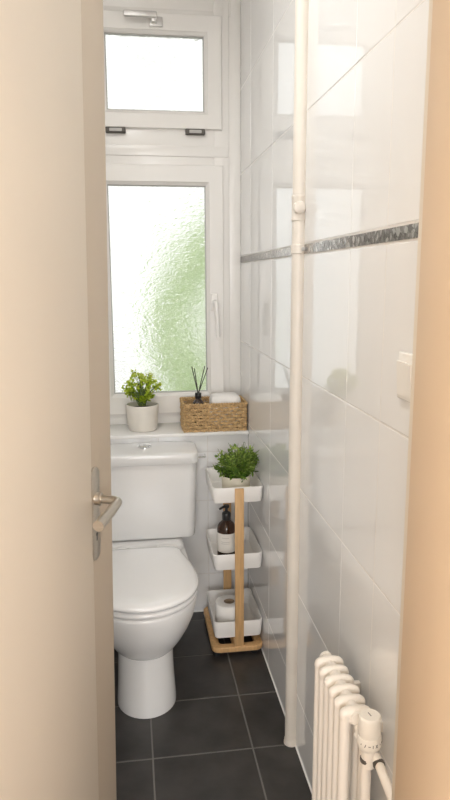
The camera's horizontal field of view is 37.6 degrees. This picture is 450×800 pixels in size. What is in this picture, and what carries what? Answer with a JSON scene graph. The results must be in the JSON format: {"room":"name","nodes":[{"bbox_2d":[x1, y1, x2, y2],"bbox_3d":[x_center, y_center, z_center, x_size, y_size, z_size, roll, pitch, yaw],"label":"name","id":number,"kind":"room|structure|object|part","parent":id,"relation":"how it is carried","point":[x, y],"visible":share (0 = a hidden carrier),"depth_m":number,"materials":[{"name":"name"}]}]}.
{"room":"bathroom","nodes":[
{"label":"bathroom","id":0,"kind":"room"},
{"bbox_2d":[110,434,247,611],"bbox_3d":[-0.367,-0.447,2.777,0.892,2.750,0.328,-2,11,-8],"label":"wall","id":1,"kind":"structure","parent":0,"point":[208,515],"depth_m":2.83,"materials":[{"name":"white tile"}]},
{"bbox_2d":[103,0,240,424],"bbox_3d":[-0.275,-0.793,2.750,0.692,1.822,0.143,-2,11,-8],"label":"window","id":2,"kind":"structure","parent":1,"relation":"in","point":[172,68],"depth_m":2.75,"materials":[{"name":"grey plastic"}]},
{"bbox_3d":[-0.330,-1.490,2.573,0.128,0.035,0.040,-2,11,-8],"label":"lever","id":3,"kind":"part","parent":2,"relation":"part of","materials":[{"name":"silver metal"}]},
{"bbox_3d":[-0.281,-1.314,2.666,0.392,0.285,0.005,-2,11,-8],"label":"pane","id":4,"kind":"part","parent":2,"relation":"part of","materials":[{"name":"clear glass"}]},
{"bbox_3d":[-0.271,-1.488,2.604,0.051,0.036,0.011,-2,11,-8],"label":"tilt handle","id":5,"kind":"part","parent":2,"relation":"part of","materials":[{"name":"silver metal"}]},
{"bbox_3d":[-0.281,-0.462,2.824,0.404,0.869,0.005,-2,11,-8],"label":"pane","id":6,"kind":"part","parent":2,"relation":"part of","materials":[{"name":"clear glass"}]},
{"bbox_3d":[-0.282,-1.318,2.664,0.535,0.430,0.050,-2,11,-8],"label":"sash","id":7,"kind":"part","parent":2,"relation":"part of","materials":[{"name":"white plastic"}]},
{"bbox_3d":[-0.279,-0.457,2.824,0.545,1.039,0.050,-2,11,-8],"label":"sash","id":8,"kind":"part","parent":2,"relation":"part of","materials":[{"name":"white plastic"}]},
{"bbox_3d":[-0.046,-0.419,2.833,0.030,0.072,0.013,-2,11,-8],"label":"handle","id":9,"kind":"part","parent":2,"relation":"part of","materials":[{"name":"white plastic"}]},
{"bbox_3d":[-0.038,-0.348,2.821,0.028,0.157,0.054,-2,11,-8],"label":"lever","id":10,"kind":"part","parent":2,"relation":"part of","materials":[{"name":"white plastic"}]},
{"bbox_2d":[110,423,248,438],"bbox_3d":[-0.355,0.131,2.808,0.889,0.014,0.216,-2,11,-8],"label":"window sill","id":11,"kind":"structure","parent":1,"relation":"attached to","point":[163,429],"depth_m":2.75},
{"bbox_2d":[121,369,162,431],"bbox_3d":[-0.346,-0.003,2.777,0.157,0.261,0.141,4,11,21],"label":"potted plant","id":12,"kind":"object","parent":11,"relation":"on","point":[142,414],"visible":1,"depth_m":2.75,"materials":[{"name":"green plant"}]},
{"bbox_3d":[-0.347,0.071,2.790,0.137,0.110,0.137,-2,11,-8],"label":"pot","id":13,"kind":"part","parent":12,"relation":"part of","materials":[{"name":"white ceramic"}]},
{"bbox_2d":[179,395,247,432],"bbox_3d":[-0.051,0.058,2.824,0.275,0.123,0.178,-2,11,-8],"label":"wicker basket","id":14,"kind":"object","parent":11,"relation":"on","point":[187,411],"visible":0.88,"depth_m":2.74,"materials":[{"name":"brown wicker"}]},
{"bbox_2d":[192,366,207,425],"bbox_3d":[-0.111,-0.016,2.808,0.062,0.258,0.056,-8,13,-35],"label":"reed diffuser","id":15,"kind":"object","parent":14,"relation":"in","point":[198,399],"visible":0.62,"depth_m":2.79,"materials":[{"name":"black glass"}]},
{"bbox_2d":[192,399,204,425],"bbox_3d":[-0.113,0.051,2.818,0.056,0.123,0.056,-2,11,-8],"label":"bottle","id":16,"kind":"object","parent":15,"relation":"attached to","point":[196,401],"depth_m":2.80,"materials":[{"name":"black glass"}]},
{"bbox_2d":[209,392,240,427],"bbox_3d":[0.000,0.040,2.831,0.128,0.140,0.116,-2,11,-8],"label":"towel","id":17,"kind":"object","parent":14,"relation":"in","point":[219,397],"visible":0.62,"depth_m":2.78,"materials":[{"name":"white fabric"}]},
{"bbox_2d":[114,611,311,799],"bbox_3d":[0.213,1.368,0.732,3.000,0.080,4.472,-2,11,-8],"label":"floor","id":18,"kind":"structure","parent":0,"point":[222,735],"depth_m":2.11,"materials":[{"name":"tile"}]},
{"bbox_2d":[110,441,205,718],"bbox_3d":[-0.268,0.620,2.435,0.486,0.776,0.749,-2,11,-8],"label":"toilet","id":19,"kind":"object","parent":18,"relation":"on","point":[155,582],"visible":0.76,"depth_m":2.34,"materials":[{"name":"white ceramic"}]},
{"bbox_3d":[-0.332,0.216,2.641,0.441,0.049,0.179,-2,11,-8],"label":"cistern lid","id":20,"kind":"part","parent":19,"relation":"part of","materials":[{"name":"white ceramic"}]},
{"bbox_3d":[-0.283,0.637,2.300,0.370,0.018,0.480,-2,11,-8],"label":"seat","id":21,"kind":"part","parent":19,"relation":"part of","materials":[{"name":"white plastic"}]},
{"bbox_3d":[-0.283,0.612,2.297,0.376,0.026,0.488,-2,11,-8],"label":"lid","id":22,"kind":"part","parent":19,"relation":"part of","materials":[{"name":"white plastic"}]},
{"bbox_2d":[204,468,262,656],"bbox_3d":[0.026,0.628,2.657,0.199,0.676,0.341,-2,11,-8],"label":"storage shelf","id":23,"kind":"object","parent":18,"relation":"on","point":[248,552],"visible":0.88,"depth_m":2.55,"materials":[{"name":"light birch wood"},{"name":"white plastic"}]},
{"bbox_2d":[215,595,234,622],"bbox_3d":[0.017,0.849,2.654,0.112,0.092,0.112,-2,11,-8],"label":"toilet roll","id":24,"kind":"object","parent":23,"relation":"on","point":[225,604],"visible":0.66,"depth_m":2.61,"materials":[{"name":"white paper"}]},
{"bbox_2d":[217,504,234,554],"bbox_3d":[0.006,0.514,2.582,0.074,0.220,0.074,-2,11,-8],"label":"soap bottle","id":25,"kind":"object","parent":23,"relation":"on","point":[226,526],"visible":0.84,"depth_m":2.56,"materials":[{"name":"orange glass"}]},
{"bbox_3d":[0.009,0.592,2.774,0.034,0.644,0.009,-2,11,-8],"label":"post","id":26,"kind":"part","parent":23,"relation":"part of","materials":[{"name":"brown wood"}]},
{"bbox_2d":[206,588,261,637],"bbox_3d":[0.033,0.861,2.682,0.190,0.069,0.273,-2,11,-8],"label":"tray","id":27,"kind":"object","parent":23,"relation":"on","point":[250,625],"depth_m":2.57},
{"bbox_2d":[206,527,261,569],"bbox_3d":[0.032,0.588,2.631,0.190,0.065,0.273,-2,11,-8],"label":"tray","id":28,"kind":"object","parent":23,"relation":"on","point":[251,556],"depth_m":2.51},
{"bbox_2d":[205,468,262,503],"bbox_3d":[0.031,0.329,2.583,0.190,0.062,0.273,-2,11,-8],"label":"tray","id":29,"kind":"object","parent":23,"relation":"on","point":[237,495],"depth_m":2.46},
{"bbox_2d":[211,443,258,487],"bbox_3d":[0.040,0.263,2.546,0.185,0.196,0.166,-2,11,-8],"label":"potted plant","id":30,"kind":"object","parent":23,"relation":"on","point":[234,472],"visible":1,"depth_m":2.52,"materials":[{"name":"green plant"}]},
{"bbox_3d":[0.042,0.323,2.557,0.112,0.074,0.112,-2,11,-8],"label":"pot","id":31,"kind":"part","parent":30,"relation":"part of","materials":[{"name":"white ceramic"}]},
{"bbox_3d":[0.054,0.643,2.499,0.034,0.644,0.009,-2,11,-8],"label":"post","id":32,"kind":"part","parent":23,"relation":"part of","materials":[{"name":"brown wood"}]},
{"bbox_2d":[240,0,428,799],"bbox_3d":[0.281,-0.278,1.849,0.141,2.750,2.381,-2,11,-8],"label":"wall","id":33,"kind":"structure","parent":0,"point":[366,65],"depth_m":1.52,"materials":[{"name":"white tile"}]},
{"bbox_2d":[261,648,311,793],"bbox_3d":[0.227,1.087,2.018,0.006,0.004,1.872,-2,11,-8],"label":"caulk","id":34,"kind":"structure","parent":33,"relation":"attached to","point":[261,648],"depth_m":2.23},
{"bbox_2d":[284,0,308,746],"bbox_3d":[0.200,-0.273,1.826,0.051,2.748,0.055,9,14,39],"label":"riser pipe","id":35,"kind":"object","parent":33,"relation":"attached to","point":[301,6],"visible":0.85,"depth_m":1.85,"materials":[{"name":"white metal"}]},
{"bbox_2d":[312,651,391,799],"bbox_3d":[0.275,0.891,1.283,0.094,0.656,0.503,-2,11,-8],"label":"radiator","id":36,"kind":"object","parent":33,"relation":"attached to","point":[347,737],"visible":0.99,"depth_m":1.33,"materials":[{"name":"beige metal"}]},
{"bbox_2d":[397,351,412,402],"bbox_3d":[0.310,-0.038,1.122,0.014,0.082,0.081,-2,11,-8],"label":"light switch","id":37,"kind":"object","parent":33,"relation":"attached to","point":[404,363],"visible":0.53,"depth_m":1.12,"materials":[{"name":"white plastic"}]},
{"bbox_3d":[0.169,-0.070,0.731,3.000,2.750,0.160,-2,11,-8],"label":"wall","id":38,"kind":"structure","parent":0,"visible":0},
{"bbox_2d":[0,0,121,799],"bbox_3d":[-0.291,0.238,1.080,0.127,2.011,0.605,2,11,13],"label":"door","id":39,"kind":"structure","parent":38,"relation":"in","point":[58,508],"depth_m":1.08,"materials":[{"name":"beige paint"}]},
{"bbox_3d":[-0.251,0.220,1.278,0.009,0.187,0.040,2,11,12],"label":"handle plate","id":40,"kind":"part","parent":39,"relation":"part of","materials":[{"name":"metal"}]},
{"bbox_3d":[-0.214,0.204,1.215,0.050,0.025,0.138,-2,11,-8],"label":"lever","id":41,"kind":"part","parent":39,"relation":"part of","materials":[{"name":"metal"}]},
{"bbox_2d":[391,0,449,799],"bbox_3d":[-0.047,0.251,0.756,0.760,2.110,0.185,-2,11,-8],"label":"door frame","id":42,"kind":"structure","parent":38,"relation":"attached to","point":[421,758],"depth_m":0.77,"materials":[{"name":"beige paint"}]}
]}

